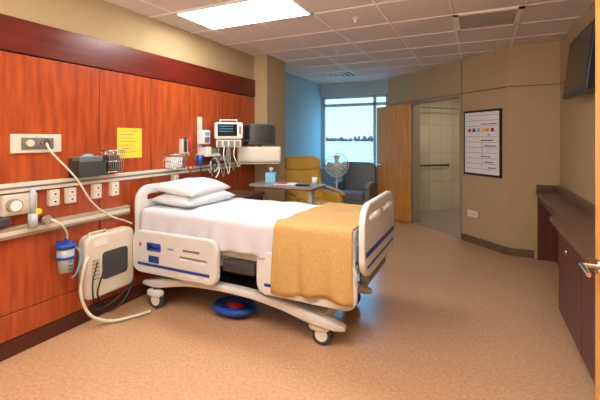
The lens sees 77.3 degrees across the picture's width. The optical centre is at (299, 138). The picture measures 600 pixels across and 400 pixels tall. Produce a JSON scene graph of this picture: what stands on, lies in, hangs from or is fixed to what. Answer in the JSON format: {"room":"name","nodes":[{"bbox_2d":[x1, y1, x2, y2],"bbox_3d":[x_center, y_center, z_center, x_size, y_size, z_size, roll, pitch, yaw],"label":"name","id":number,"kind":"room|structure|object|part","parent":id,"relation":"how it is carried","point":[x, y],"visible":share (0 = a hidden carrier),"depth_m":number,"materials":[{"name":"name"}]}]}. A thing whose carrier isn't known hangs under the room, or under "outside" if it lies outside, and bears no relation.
{"room":"hospital room","nodes":[
{"label":"hospital room","id":0,"kind":"room"},
{"bbox_2d":[0,0,253,79],"bbox_3d":[-1.996,0.150,2.995,0.325,2.700,6.540,0,0,25],"label":"wall","id":1,"kind":"structure","parent":0,"point":[98,19],"depth_m":3.47,"materials":[{"name":"beige paint"}]},
{"bbox_2d":[0,187,51,228],"bbox_3d":[-1.916,0.480,2.598,0.120,0.280,0.330,0,0,25],"label":"oxygen flowmeter","id":2,"kind":"object","parent":1,"relation":"attached to","point":[20,203],"visible":1,"depth_m":2.60,"materials":[{"name":"beige plastic"}]},
{"bbox_2d":[28,213,37,228],"bbox_3d":[-1.870,0.570,2.625,0.060,0.100,0.060,0,0,25],"label":"bottle","id":3,"kind":"object","parent":2,"relation":"on","point":[32,217],"depth_m":2.60,"materials":[{"name":"white plastic"}]},
{"bbox_3d":[-1.861,0.510,2.655,0.050,0.040,0.040,0,0,25],"label":"knob","id":4,"kind":"part","parent":2,"relation":"part of","materials":[{"name":"yellow plastic"}]},
{"bbox_2d":[47,189,59,205],"bbox_3d":[-1.851,0.440,2.816,0.051,0.120,0.075,0,0,25],"label":"wall outlet","id":5,"kind":"object","parent":1,"relation":"attached to","point":[53,196],"visible":1,"depth_m":2.80,"materials":[{"name":"beige plastic"}]},
{"bbox_2d":[0,205,129,240],"bbox_3d":[-2.091,0.640,2.304,0.056,0.080,2.470,0,0,25],"label":"rail","id":6,"kind":"object","parent":1,"relation":"attached to","point":[12,232],"visible":1,"depth_m":2.87,"materials":[{"name":"beige metal"}]},
{"bbox_2d":[50,218,81,277],"bbox_3d":[-1.785,0.819,2.818,0.168,0.492,0.214,0,0,25],"label":"canister","id":7,"kind":"object","parent":1,"relation":"attached to","point":[65,250],"visible":1,"depth_m":2.79,"materials":[{"name":"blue plastic"}]},
{"bbox_3d":[-1.771,0.802,2.833,0.140,0.035,0.140,0,0,25],"label":"lid","id":8,"kind":"part","parent":7,"relation":"part of","materials":[{"name":"blue plastic"}]},
{"bbox_2d":[56,248,74,273],"bbox_3d":[-1.771,0.910,2.833,0.124,0.180,0.124,0,0,25],"label":"jar","id":9,"kind":"object","parent":7,"relation":"on","point":[65,257],"depth_m":2.79,"materials":[{"name":"plastic"}]},
{"bbox_2d":[64,187,75,203],"bbox_3d":[-1.795,0.440,2.933,0.051,0.120,0.075,0,0,25],"label":"wall outlet","id":10,"kind":"object","parent":1,"relation":"attached to","point":[70,192],"visible":1,"depth_m":2.91,"materials":[{"name":"beige plastic"}]},
{"bbox_2d":[10,134,131,223],"bbox_3d":[-1.726,0.366,2.963,0.151,0.801,0.933,0,0,25],"label":"outlet","id":11,"kind":"object","parent":1,"relation":"attached to","point":[19,143],"visible":1,"depth_m":2.73,"materials":[{"name":"beige plastic"}]},
{"bbox_3d":[-1.911,0.033,2.725,0.020,0.135,0.345,0,0,25],"label":"plate","id":12,"kind":"part","parent":11,"relation":"part of","materials":[{"name":"beige plastic"}]},
{"bbox_3d":[-1.649,0.397,3.037,0.088,0.739,0.731,0,0,28],"label":"call cord","id":13,"kind":"part","parent":11,"relation":"part of","materials":[{"name":"white plastic"}]},
{"bbox_2d":[0,276,161,361],"bbox_3d":[-1.947,1.442,2.684,0.021,0.115,6.020,0,0,25],"label":"baseboard","id":14,"kind":"structure","parent":1,"relation":"attached to","point":[12,347],"depth_m":2.89,"materials":[{"name":"brown wood"}]},
{"bbox_2d":[68,154,105,177],"bbox_3d":[-1.712,0.210,3.027,0.120,0.180,0.240,0,0,25],"label":"holder","id":15,"kind":"object","parent":1,"relation":"attached to","point":[86,165],"visible":1,"depth_m":2.97,"materials":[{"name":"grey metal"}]},
{"bbox_2d":[90,183,101,198],"bbox_3d":[-1.701,0.435,3.132,0.051,0.120,0.075,0,0,25],"label":"wall outlet","id":16,"kind":"object","parent":1,"relation":"attached to","point":[95,189],"visible":0.99,"depth_m":3.11,"materials":[{"name":"beige plastic"}]},
{"bbox_2d":[109,181,118,195],"bbox_3d":[-1.628,0.435,3.285,0.051,0.120,0.075,0,0,25],"label":"wall outlet","id":17,"kind":"object","parent":1,"relation":"attached to","point":[113,186],"visible":1,"depth_m":3.26,"materials":[{"name":"beige plastic"}]},
{"bbox_2d":[0,162,240,194],"bbox_3d":[-1.717,0.338,3.112,0.038,0.065,4.250,0,0,25],"label":"rail","id":18,"kind":"object","parent":1,"relation":"attached to","point":[64,182],"visible":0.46,"depth_m":3.12,"materials":[{"name":"beige plastic"}]},
{"bbox_2d":[101,150,124,172],"bbox_3d":[-1.612,0.190,3.234,0.122,0.188,0.146,0,0,25],"label":"wire basket","id":19,"kind":"object","parent":18,"relation":"on","point":[113,160],"visible":0.89,"depth_m":3.21,"materials":[{"name":"silver metal"}]},
{"bbox_2d":[163,154,187,168],"bbox_3d":[-1.290,0.230,3.889,0.142,0.148,0.206,0,0,25],"label":"wire basket","id":20,"kind":"object","parent":18,"relation":"on","point":[171,162],"visible":1,"depth_m":3.84,"materials":[{"name":"silver metal"}]},
{"bbox_2d":[0,49,250,317],"bbox_3d":[-1.956,0.280,2.692,0.008,2.240,6.027,0,0,25],"label":"backing","id":21,"kind":"object","parent":1,"relation":"attached to","point":[0,49],"visible":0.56,"depth_m":3.20,"materials":[{"name":"orange wood"}]},
{"bbox_2d":[0,51,254,343],"bbox_3d":[-1.944,0.393,2.694,0.012,1.975,5.992,0,0,25],"label":"wall panel","id":22,"kind":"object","parent":1,"relation":"attached to","point":[38,95],"depth_m":2.97,"materials":[{"name":"brown wood"}]},
{"bbox_2d":[0,13,254,96],"bbox_3d":[-1.944,-0.725,2.686,0.018,0.240,6.025,0,0,25],"label":"band","id":23,"kind":"object","parent":1,"relation":"attached to","point":[18,35],"depth_m":3.23,"materials":[{"name":"brown wood"}]},
{"bbox_2d":[117,128,141,157],"bbox_3d":[-1.570,0.037,3.463,0.004,0.275,0.270,0,0,25],"label":"notice","id":24,"kind":"object","parent":1,"relation":"attached to","point":[129,140],"visible":0.94,"depth_m":3.47,"materials":[{"name":"paper"}]},
{"bbox_2d":[171,174,178,180],"bbox_3d":[-1.315,0.435,3.945,0.051,0.120,0.075,0,0,25],"label":"wall outlet","id":25,"kind":"object","parent":1,"relation":"attached to","point":[175,176],"visible":0.55,"depth_m":3.92,"materials":[{"name":"beige plastic"}]},
{"bbox_2d":[179,137,190,155],"bbox_3d":[-1.240,0.080,4.064,0.084,0.200,0.120,0,0,25],"label":"base","id":26,"kind":"object","parent":1,"relation":"attached to","point":[181,141],"depth_m":4.02,"materials":[{"name":"beige plastic"}]},
{"bbox_3d":[-1.228,0.060,4.025,0.028,0.160,0.028,0,0,25],"label":"handle","id":27,"kind":"part","parent":26,"relation":"part of","materials":[{"name":"black plastic"}]},
{"bbox_3d":[-1.202,0.060,4.079,0.028,0.160,0.028,0,0,25],"label":"handle","id":28,"kind":"part","parent":26,"relation":"part of","materials":[{"name":"red plastic"}]},
{"bbox_2d":[186,152,193,172],"bbox_3d":[-1.206,0.253,4.104,0.025,0.231,0.114,0,0,25],"label":"coiled cord","id":29,"kind":"object","parent":26,"relation":"hanging from","point":[190,152],"visible":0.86,"depth_m":4.11,"materials":[{"name":"red plastic"}]},
{"bbox_2d":[197,117,201,153],"bbox_3d":[-1.153,0.025,4.311,0.030,0.550,0.060,0,0,25],"label":"track","id":30,"kind":"object","parent":1,"relation":"attached to","point":[199,119],"visible":0.44,"depth_m":4.29,"materials":[{"name":"beige plastic"}]},
{"bbox_2d":[197,130,209,143],"bbox_3d":[-1.098,-0.020,4.274,0.100,0.160,0.120,0,0,25],"label":"pump","id":31,"kind":"object","parent":30,"relation":"attached to","point":[201,135],"visible":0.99,"depth_m":4.22,"materials":[{"name":"white plastic"}]},
{"bbox_2d":[196,153,220,156],"bbox_3d":[-1.062,0.185,4.351,0.160,0.030,0.250,0,0,25],"label":"shelf","id":32,"kind":"object","parent":30,"relation":"attached to","point":[215,154],"visible":0.74,"depth_m":4.26,"materials":[{"name":"beige plastic"}]},
{"bbox_2d":[199,147,210,153],"bbox_3d":[-1.088,0.130,4.296,0.120,0.080,0.090,0,0,25],"label":"printer","id":33,"kind":"object","parent":32,"relation":"on","point":[202,150],"visible":1,"depth_m":4.26,"materials":[{"name":"white plastic"}]},
{"bbox_2d":[208,156,219,177],"bbox_3d":[-1.004,0.327,4.379,0.058,0.264,0.167,0,0,25],"label":"hose","id":34,"kind":"object","parent":32,"relation":"hanging from","point":[214,157],"visible":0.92,"depth_m":4.40,"materials":[{"name":"white plastic"}]},
{"bbox_2d":[211,148,216,153],"bbox_3d":[-1.041,0.140,4.407,0.110,0.060,0.090,0,0,25],"label":"box","id":35,"kind":"object","parent":32,"relation":"on","point":[213,150],"visible":0.5,"depth_m":4.37,"materials":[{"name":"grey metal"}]},
{"bbox_2d":[211,153,219,177],"bbox_3d":[-1.002,0.302,4.373,0.067,0.310,0.165,0,0,17],"label":"lead","id":36,"kind":"object","parent":32,"relation":"hanging from","point":[214,174],"visible":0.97,"depth_m":4.32,"materials":[{"name":"black plastic"}]},
{"bbox_2d":[213,119,242,177],"bbox_3d":[-0.864,0.111,4.512,0.350,0.696,0.168,0,0,-13],"label":"patient monitor","id":37,"kind":"object","parent":1,"relation":"attached to","point":[222,130],"visible":0.99,"depth_m":4.49,"materials":[{"name":"white plastic"}]},
{"bbox_2d":[237,124,280,163],"bbox_3d":[-0.539,0.060,4.880,0.580,0.520,0.280,0,0,-3],"label":"workstation","id":38,"kind":"object","parent":1,"relation":"attached to","point":[259,135],"visible":0.98,"depth_m":4.82,"materials":[{"name":"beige plastic"}]},
{"bbox_3d":[-0.525,0.200,4.798,0.520,0.140,0.005,0,0,-3],"label":"housing door","id":39,"kind":"part","parent":38,"relation":"part of","materials":[{"name":"beige plastic"}]},
{"bbox_2d":[241,162,278,163],"bbox_3d":[-0.516,0.311,4.811,0.500,0.018,0.140,0,0,-3],"label":"keyboard tray","id":40,"kind":"object","parent":38,"relation":"on","point":[241,162],"depth_m":4.79,"materials":[{"name":"beige metal"}]},
{"bbox_2d":[196,155,202,165],"bbox_3d":[-1.119,0.240,4.184,0.070,0.120,0.070,0,0,25],"label":"cup","id":41,"kind":"object","parent":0,"point":[199,158],"depth_m":4.15,"materials":[{"name":"blue plastic"}]},
{"bbox_2d":[254,55,284,201],"bbox_3d":[-0.596,0.150,5.687,0.545,2.700,0.550,0,0,25],"label":"wall column","id":42,"kind":"structure","parent":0,"point":[269,71],"depth_m":5.44,"materials":[{"name":"beige paint"}]},
{"bbox_2d":[0,208,594,399],"bbox_3d":[1.038,1.548,3.837,5.085,0.104,10.662,0,0,25],"label":"floor","id":43,"kind":"structure","parent":0,"point":[444,317],"depth_m":2.71,"materials":[{"name":"plastic"}]},
{"bbox_2d":[78,226,150,321],"bbox_3d":[-1.532,1.123,3.111,0.369,0.740,0.533,0,0,25],"label":"pump","id":44,"kind":"object","parent":43,"relation":"on","point":[106,266],"visible":0.99,"depth_m":3.11,"materials":[{"name":"beige plastic"}]},
{"bbox_3d":[-1.673,0.788,3.086,0.039,0.070,0.160,0,0,25],"label":"handle","id":45,"kind":"part","parent":44,"relation":"part of","materials":[{"name":"beige plastic"}]},
{"bbox_3d":[-1.637,0.855,3.085,0.006,0.050,0.130,0,0,25],"label":"panel","id":46,"kind":"part","parent":44,"relation":"part of","materials":[{"name":"white plastic"}]},
{"bbox_2d":[228,190,264,199],"bbox_3d":[-0.746,1.085,4.627,0.474,0.830,0.520,0,0,25],"label":"base cabinet","id":47,"kind":"object","parent":43,"relation":"on","point":[256,195],"visible":0.12,"depth_m":4.61,"materials":[{"name":"brown wood"}]},
{"bbox_2d":[133,177,393,344],"bbox_3d":[-0.329,0.946,3.375,2.146,1.108,1.062,0,0,25],"label":"hospital bed","id":48,"kind":"object","parent":43,"relation":"on","point":[277,254],"visible":1,"depth_m":2.97,"materials":[{"name":"plastic"}]},
{"bbox_3d":[-1.277,0.710,3.827,0.045,0.568,0.968,0,0,25],"label":"headboard","id":49,"kind":"part","parent":48,"relation":"part of","materials":[{"name":"white plastic"}]},
{"bbox_2d":[147,287,163,297],"bbox_3d":[-1.290,1.370,3.346,0.170,0.070,0.080,0,0,25],"label":"hood","id":50,"kind":"object","parent":48,"relation":"attached to","point":[153,292],"depth_m":3.31,"materials":[{"name":"white plastic"}]},
{"bbox_2d":[154,177,229,197],"bbox_3d":[-1.047,0.472,3.718,0.437,0.161,0.660,0,0,21],"label":"pillow","id":51,"kind":"object","parent":48,"relation":"on","point":[199,187],"depth_m":3.54,"materials":[{"name":"fabric"}]},
{"bbox_2d":[151,190,234,207],"bbox_3d":[-1.029,0.568,3.709,0.459,0.146,0.720,0,0,25],"label":"pillow","id":52,"kind":"object","parent":48,"relation":"on","point":[171,198],"depth_m":3.47,"materials":[{"name":"fabric"}]},
{"bbox_3d":[-0.487,1.010,3.054,1.960,0.080,0.050,0,0,25],"label":"deck rail","id":53,"kind":"part","parent":48,"relation":"part of","materials":[{"name":"white plastic"}]},
{"bbox_3d":[-0.385,1.175,3.387,0.400,0.110,0.270,0,0,25],"label":"lift motor","id":54,"kind":"part","parent":48,"relation":"part of","materials":[{"name":"black plastic"}]},
{"bbox_2d":[219,266,297,301],"bbox_3d":[-0.356,1.255,3.390,1.050,0.050,0.560,0,0,25],"label":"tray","id":55,"kind":"object","parent":48,"relation":"on","point":[225,276],"depth_m":3.26,"materials":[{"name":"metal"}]},
{"bbox_2d":[309,323,329,331],"bbox_3d":[0.145,1.370,2.754,0.170,0.070,0.080,0,0,25],"label":"hood","id":56,"kind":"object","parent":48,"relation":"attached to","point":[316,327],"depth_m":2.70,"materials":[{"name":"white plastic"}]},
{"bbox_2d":[271,202,373,307],"bbox_3d":[0.277,0.867,3.081,0.635,0.538,1.050,0,0,25],"label":"blanket","id":57,"kind":"object","parent":48,"relation":"on","point":[315,249],"depth_m":2.64,"materials":[{"name":"fabric"}]},
{"bbox_3d":[-0.333,0.765,3.379,2.020,0.240,0.880,0,0,25],"label":"mattress","id":58,"kind":"part","parent":48,"relation":"part of","materials":[{"name":"white fabric"}]},
{"bbox_3d":[0.616,0.700,2.929,0.045,0.508,0.968,0,0,25],"label":"footboard","id":59,"kind":"part","parent":48,"relation":"part of","materials":[{"name":"white plastic"}]},
{"bbox_2d":[249,181,325,204],"bbox_3d":[-0.149,1.015,4.421,0.838,0.970,0.500,0,0,25],"label":"table","id":60,"kind":"object","parent":43,"relation":"on","point":[310,189],"visible":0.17,"depth_m":4.25,"materials":[{"name":"grey laminate"}]},
{"bbox_2d":[265,167,276,182],"bbox_3d":[-0.353,0.438,4.573,0.120,0.180,0.120,0,0,5],"label":"tissue box","id":61,"kind":"object","parent":60,"relation":"on","point":[270,177],"visible":1,"depth_m":4.52,"materials":[{"name":"blue cardboard"}]},
{"bbox_2d":[273,182,296,184],"bbox_3d":[-0.171,0.523,4.398,0.256,0.010,0.220,0,0,8],"label":"paper stack","id":62,"kind":"object","parent":60,"relation":"on","point":[276,183],"visible":1,"depth_m":4.37,"materials":[{"name":"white paper"}]},
{"bbox_2d":[312,177,316,184],"bbox_3d":[0.170,0.488,4.369,0.064,0.080,0.064,0,0,25],"label":"cup","id":63,"kind":"object","parent":60,"relation":"on","point":[314,179],"visible":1,"depth_m":4.35,"materials":[{"name":"white paper"}]},
{"bbox_2d":[285,156,344,204],"bbox_3d":[0.154,0.900,6.224,0.830,1.200,0.967,0,0,-23],"label":"recliner armchair","id":64,"kind":"object","parent":43,"relation":"on","point":[302,169],"visible":0.51,"depth_m":6.38,"materials":[{"name":"gold leather"}]},
{"bbox_3d":[-0.166,0.854,6.017,0.080,0.103,0.830,0,0,-23],"label":"wood arm","id":65,"kind":"part","parent":64,"relation":"part of","materials":[{"name":"brown wood"}]},
{"bbox_3d":[-0.162,1.120,6.046,0.090,0.480,0.740,0,0,-23],"label":"panel","id":66,"kind":"part","parent":64,"relation":"part of","materials":[{"name":"gold fabric"}]},
{"bbox_2d":[285,156,319,169],"bbox_3d":[0.025,0.430,6.535,0.660,0.256,0.209,0,0,-23],"label":"cushion","id":67,"kind":"object","parent":64,"relation":"on","point":[291,162],"depth_m":6.45,"materials":[{"name":"fabric"}]},
{"bbox_2d":[285,156,322,197],"bbox_3d":[0.032,0.700,6.516,0.700,0.799,0.334,0,0,-23],"label":"cushion","id":68,"kind":"object","parent":64,"relation":"on","point":[302,169],"depth_m":6.44,"materials":[{"name":"fabric"}]},
{"bbox_2d":[300,197,333,204],"bbox_3d":[0.182,1.080,6.157,0.620,0.170,0.660,0,0,-23],"label":"seat cushion","id":69,"kind":"object","parent":64,"relation":"on","point":[318,200],"depth_m":6.08,"materials":[{"name":"leather"}]},
{"bbox_3d":[0.503,1.120,6.323,0.090,0.480,0.740,0,0,-23],"label":"panel","id":70,"kind":"part","parent":64,"relation":"part of","materials":[{"name":"yellow leather"}]},
{"bbox_3d":[0.526,0.854,6.305,0.080,0.103,0.830,0,0,-23],"label":"wood arm","id":71,"kind":"part","parent":64,"relation":"part of","materials":[{"name":"brown wood"}]},
{"bbox_2d":[325,153,348,192],"bbox_3d":[0.670,0.878,6.822,0.427,1.244,0.340,0,0,10],"label":"pedestal fan","id":72,"kind":"object","parent":43,"relation":"on","point":[337,164],"visible":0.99,"depth_m":6.76,"materials":[{"name":"white plastic"}]},
{"bbox_3d":[0.770,0.468,6.778,0.156,0.136,0.050,0,0,10],"label":"blade","id":73,"kind":"part","parent":72,"relation":"part of","materials":[{"name":"beige plastic"}]},
{"bbox_2d":[332,162,376,204],"bbox_3d":[1.083,0.979,7.318,0.750,1.042,0.710,0,0,25],"label":"armchair","id":74,"kind":"object","parent":43,"relation":"on","point":[358,184],"visible":0.69,"depth_m":7.38,"materials":[{"name":"leather"}]},
{"bbox_3d":[0.778,1.080,7.423,0.110,0.500,0.620,0,0,25],"label":"arm","id":75,"kind":"part","parent":74,"relation":"part of","materials":[{"name":"fabric"}]},
{"bbox_2d":[341,189,364,201],"bbox_3d":[1.050,1.080,7.250,0.520,0.180,0.560,0,0,25],"label":"seat cushion","id":76,"kind":"object","parent":74,"relation":"on","point":[351,195],"depth_m":7.00,"materials":[{"name":"leather"}]},
{"bbox_2d":[342,162,376,188],"bbox_3d":[1.188,0.760,7.539,0.680,0.605,0.220,0,0,25],"label":"cushion","id":77,"kind":"object","parent":74,"relation":"on","point":[358,174],"depth_m":7.46,"materials":[{"name":"leather"}]},
{"bbox_3d":[1.357,1.080,7.149,0.110,0.500,0.620,0,0,25],"label":"arm","id":78,"kind":"part","parent":74,"relation":"part of","materials":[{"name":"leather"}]},
{"bbox_2d":[377,104,410,222],"bbox_3d":[1.750,0.435,7.042,0.045,2.110,0.906,0,0,-27],"label":"slab","id":79,"kind":"object","parent":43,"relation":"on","point":[393,122],"visible":0.77,"depth_m":6.95,"materials":[{"name":"brown wood"}]},
{"bbox_2d":[394,213,407,221],"bbox_3d":[1.728,1.425,7.031,0.004,0.090,0.806,0,0,-27],"label":"kick plate","id":80,"kind":"object","parent":79,"relation":"attached to","point":[397,216],"visible":0.36,"depth_m":6.80,"materials":[{"name":"brown wood"}]},
{"bbox_2d":[536,185,594,383],"bbox_3d":[2.288,1.035,3.148,0.351,0.930,3.366,0,0,25],"label":"base cabinet","id":81,"kind":"object","parent":43,"relation":"on","point":[565,222],"visible":0.98,"depth_m":2.76,"materials":[{"name":"laminate"}]},
{"bbox_3d":[3.049,1.095,4.624,0.205,0.810,0.030,0,0,25],"label":"panel","id":82,"kind":"part","parent":81,"relation":"part of","materials":[{"name":"brown wood"}]},
{"bbox_3d":[2.758,1.095,3.788,0.017,0.810,1.730,0,0,25],"label":"modesty panel","id":83,"kind":"part","parent":81,"relation":"part of","materials":[{"name":"brown wood"}]},
{"bbox_2d":[536,191,594,218],"bbox_3d":[2.678,0.670,3.843,0.241,0.040,1.776,0,0,25],"label":"countertop","id":84,"kind":"structure","parent":81,"relation":"on","point":[560,205],"depth_m":3.67,"materials":[{"name":"laminate"}]},
{"bbox_3d":[1.981,1.050,2.751,0.018,0.700,0.750,0,0,25],"label":"door panel","id":85,"kind":"part","parent":81,"relation":"part of","materials":[{"name":"brown wood"}]},
{"bbox_2d":[550,216,594,271],"bbox_3d":[1.919,0.670,2.371,0.351,0.042,1.646,0,0,25],"label":"countertop","id":86,"kind":"structure","parent":81,"relation":"on","point":[579,233],"depth_m":2.60,"materials":[{"name":"laminate"}]},
{"bbox_3d":[1.649,1.050,2.051,0.018,0.700,0.780,0,0,25],"label":"door panel","id":87,"kind":"part","parent":81,"relation":"part of","materials":[{"name":"brown wood"}]},
{"bbox_2d":[285,72,320,169],"bbox_3d":[-0.131,0.150,7.151,0.130,2.700,2.493,0,0,25],"label":"wall alcove","id":88,"kind":"structure","parent":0,"point":[302,96],"depth_m":7.38,"materials":[{"name":"blue paint"}]},
{"bbox_2d":[104,0,593,83],"bbox_3d":[0.668,-1.250,3.214,4.950,0.100,9.220,0,0,25],"label":"ceiling","id":89,"kind":"structure","parent":0,"point":[408,9],"depth_m":4.15,"materials":[{"name":"tile"}]},
{"bbox_2d":[173,0,313,29],"bbox_3d":[-0.538,-1.194,3.576,1.200,0.012,0.600,0,0,25],"label":"frame","id":90,"kind":"object","parent":89,"relation":"attached to","point":[294,1],"visible":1,"depth_m":3.54,"materials":[{"name":"white plastic"}]},
{"bbox_2d":[178,0,307,28],"bbox_3d":[-0.538,-1.194,3.576,1.140,0.008,0.540,0,0,25],"label":"lens","id":91,"kind":"object","parent":90,"relation":"attached to","point":[254,11],"visible":1,"depth_m":3.56,"materials":[{"name":"white plastic"}]},
{"bbox_2d":[319,71,357,77],"bbox_3d":[0.734,-1.181,6.957,0.580,0.037,0.580,0,0,25],"label":"ceiling vent","id":92,"kind":"object","parent":89,"relation":"in","point":[342,74],"visible":1,"depth_m":6.89,"materials":[{"name":"white plastic"}]},
{"bbox_2d":[140,0,580,83],"bbox_3d":[0.599,-1.197,3.164,4.831,0.006,9.070,0,0,25],"label":"grid","id":93,"kind":"object","parent":89,"relation":"attached to","point":[450,3],"depth_m":4.33,"materials":[{"name":"white metal"}]},
{"bbox_2d":[453,6,524,31],"bbox_3d":[1.873,-1.192,3.760,0.600,0.015,0.600,0,0,25],"label":"ceiling vent","id":94,"kind":"object","parent":89,"relation":"in","point":[504,17],"visible":1,"depth_m":3.73,"materials":[{"name":"metal"}]},
{"bbox_2d":[321,80,387,190],"bbox_3d":[1.135,0.150,7.929,1.750,2.700,0.300,0,0,25],"label":"wall","id":95,"kind":"structure","parent":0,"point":[367,87],"depth_m":8.04,"materials":[{"name":"blue paint"}]},
{"bbox_2d":[323,94,387,167],"bbox_3d":[1.167,-0.150,8.008,1.440,1.540,0.070,0,0,25],"label":"frame","id":96,"kind":"object","parent":95,"relation":"attached to","point":[375,103],"visible":0.57,"depth_m":7.90,"materials":[{"name":"metal"}]},
{"bbox_2d":[420,99,458,210],"bbox_3d":[2.948,0.250,8.017,2.380,2.500,0.100,0,0,-20],"label":"wall","id":97,"kind":"structure","parent":0,"point":[439,128],"depth_m":7.98,"materials":[{"name":"tile"}]},
{"bbox_2d":[420,164,449,166],"bbox_3d":[2.709,0.550,7.840,0.986,0.034,0.073,0,0,-20],"label":"grab bar","id":98,"kind":"object","parent":97,"relation":"attached to","point":[432,164],"visible":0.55,"depth_m":7.87,"materials":[{"name":"grey metal"}]},
{"bbox_2d":[388,46,507,246],"bbox_3d":[2.277,0.150,6.178,0.120,2.700,2.786,0,0,-20],"label":"wall","id":99,"kind":"structure","parent":0,"point":[488,196],"depth_m":5.34,"materials":[{"name":"beige paint"}]},
{"bbox_2d":[412,94,461,238],"bbox_3d":[2.271,0.415,6.180,0.150,2.170,1.193,0,0,-20],"label":"door frame","id":100,"kind":"structure","parent":99,"relation":"attached to","point":[415,104],"depth_m":6.69,"materials":[{"name":"grey metal"}]},
{"bbox_2d":[420,107,458,108],"bbox_3d":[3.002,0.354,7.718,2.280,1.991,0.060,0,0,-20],"label":"curtain rod","id":101,"kind":"object","parent":99,"relation":"attached to","point":[420,107],"visible":0.05,"depth_m":7.64,"materials":[{"name":"metal"}]},
{"bbox_2d":[389,59,506,104],"bbox_3d":[2.217,-0.935,6.162,0.005,0.530,2.776,0,0,-20],"label":"trim","id":102,"kind":"structure","parent":99,"relation":"attached to","point":[461,59],"depth_m":5.60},
{"bbox_2d":[411,217,507,254],"bbox_3d":[2.214,1.450,6.156,0.012,0.100,2.786,0,0,-20],"label":"baseboard","id":103,"kind":"structure","parent":99,"relation":"attached to","point":[487,244],"depth_m":5.17,"materials":[{"name":"brown rubber"}]},
{"bbox_2d":[468,210,477,217],"bbox_3d":[2.482,1.075,5.399,0.015,0.090,0.180,0,0,-20],"label":"night light","id":104,"kind":"object","parent":99,"relation":"attached to","point":[471,213],"depth_m":5.38,"materials":[{"name":"white plastic"}]},
{"bbox_2d":[464,108,501,177],"bbox_3d":[2.537,0.055,5.232,0.025,0.920,0.660,0,0,-20],"label":"whiteboard","id":105,"kind":"object","parent":99,"relation":"attached to","point":[482,128],"visible":1,"depth_m":5.19,"materials":[{"name":"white plastic"}]},
{"bbox_2d":[509,80,564,86],"bbox_3d":[2.403,-0.676,3.581,0.551,0.012,2.531,0,0,25],"label":"trim reveal","id":106,"kind":"structure","parent":99,"relation":"attached to","point":[564,80],"depth_m":4.70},
{"bbox_2d":[508,41,559,257],"bbox_3d":[3.020,0.150,4.754,0.680,2.700,0.120,0,0,25],"label":"wall","id":107,"kind":"structure","parent":0,"point":[533,111],"depth_m":4.74,"materials":[{"name":"beige paint"}]},
{"bbox_2d":[508,247,533,257],"bbox_3d":[2.816,1.450,4.778,0.290,0.100,0.012,0,0,25],"label":"baseboard","id":108,"kind":"structure","parent":107,"relation":"attached to","point":[518,252],"depth_m":4.77,"materials":[{"name":"brown rubber"}]},
{"bbox_2d":[536,185,555,191],"bbox_3d":[3.044,0.610,4.638,0.205,0.080,0.020,0,0,25],"label":"backsplash","id":109,"kind":"structure","parent":107,"relation":"attached to","point":[546,188],"depth_m":4.63,"materials":[{"name":"laminate"}]},
{"bbox_2d":[560,0,594,204],"bbox_3d":[2.517,0.150,3.039,0.120,2.700,3.410,0,0,25],"label":"wall","id":110,"kind":"structure","parent":0,"point":[577,114],"depth_m":3.76,"materials":[{"name":"beige paint"}]},
{"bbox_2d":[556,186,594,217],"bbox_3d":[2.431,0.610,3.080,0.022,0.080,3.350,0,0,25],"label":"backsplash","id":111,"kind":"structure","parent":110,"relation":"attached to","point":[585,206],"depth_m":3.60,"materials":[{"name":"laminate"}]},
{"bbox_2d":[558,185,594,206],"bbox_3d":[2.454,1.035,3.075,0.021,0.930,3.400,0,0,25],"label":"trim","id":112,"kind":"structure","parent":110,"relation":"attached to","point":[558,185],"depth_m":3.72,"materials":[{"name":"laminate"}]},
{"bbox_2d":[563,18,594,99],"bbox_3d":[2.438,-0.650,3.215,0.169,0.542,0.880,0,0,25],"label":"television","id":113,"kind":"object","parent":110,"relation":"attached to","point":[580,70],"visible":0.84,"depth_m":3.07,"materials":[{"name":"black plastic"}]},
{"label":"outside","id":114,"kind":"structure","parent":0,"visible":0},
{"bbox_2d":[326,140,372,163],"bbox_3d":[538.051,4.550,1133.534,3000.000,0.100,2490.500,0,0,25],"label":"snowy ground","id":115,"kind":"structure","parent":114,"point":[353,151],"depth_m":146.75,"materials":[{"name":"white snow"}]},
{"bbox_3d":[1.139,0.150,-0.153,1.210,2.700,3.540,0,0,25],"label":"wall","id":116,"kind":"structure","parent":0,"visible":0},
{"bbox_2d":[595,0,599,399],"bbox_3d":[1.028,0.435,1.106,0.045,2.110,0.920,0,0,25],"label":"slab","id":117,"kind":"object","parent":116,"relation":"attached to","point":[597,2],"visible":1,"depth_m":1.50,"materials":[{"name":"brown wood"}]},
{"bbox_2d":[578,262,596,276],"bbox_3d":[1.121,0.502,1.439,0.069,0.023,0.122,0,0,25],"label":"lever","id":118,"kind":"object","parent":117,"relation":"attached to","point":[583,265],"visible":0.96,"depth_m":1.47,"materials":[{"name":"silver metal"}]},
{"bbox_2d":[594,259,599,273],"bbox_3d":[1.170,0.500,1.471,0.012,0.054,0.054,0,0,25],"label":"rose","id":119,"kind":"object","parent":117,"relation":"attached to","point":[597,261],"depth_m":1.46,"materials":[{"name":"silver metal"}]}
]}

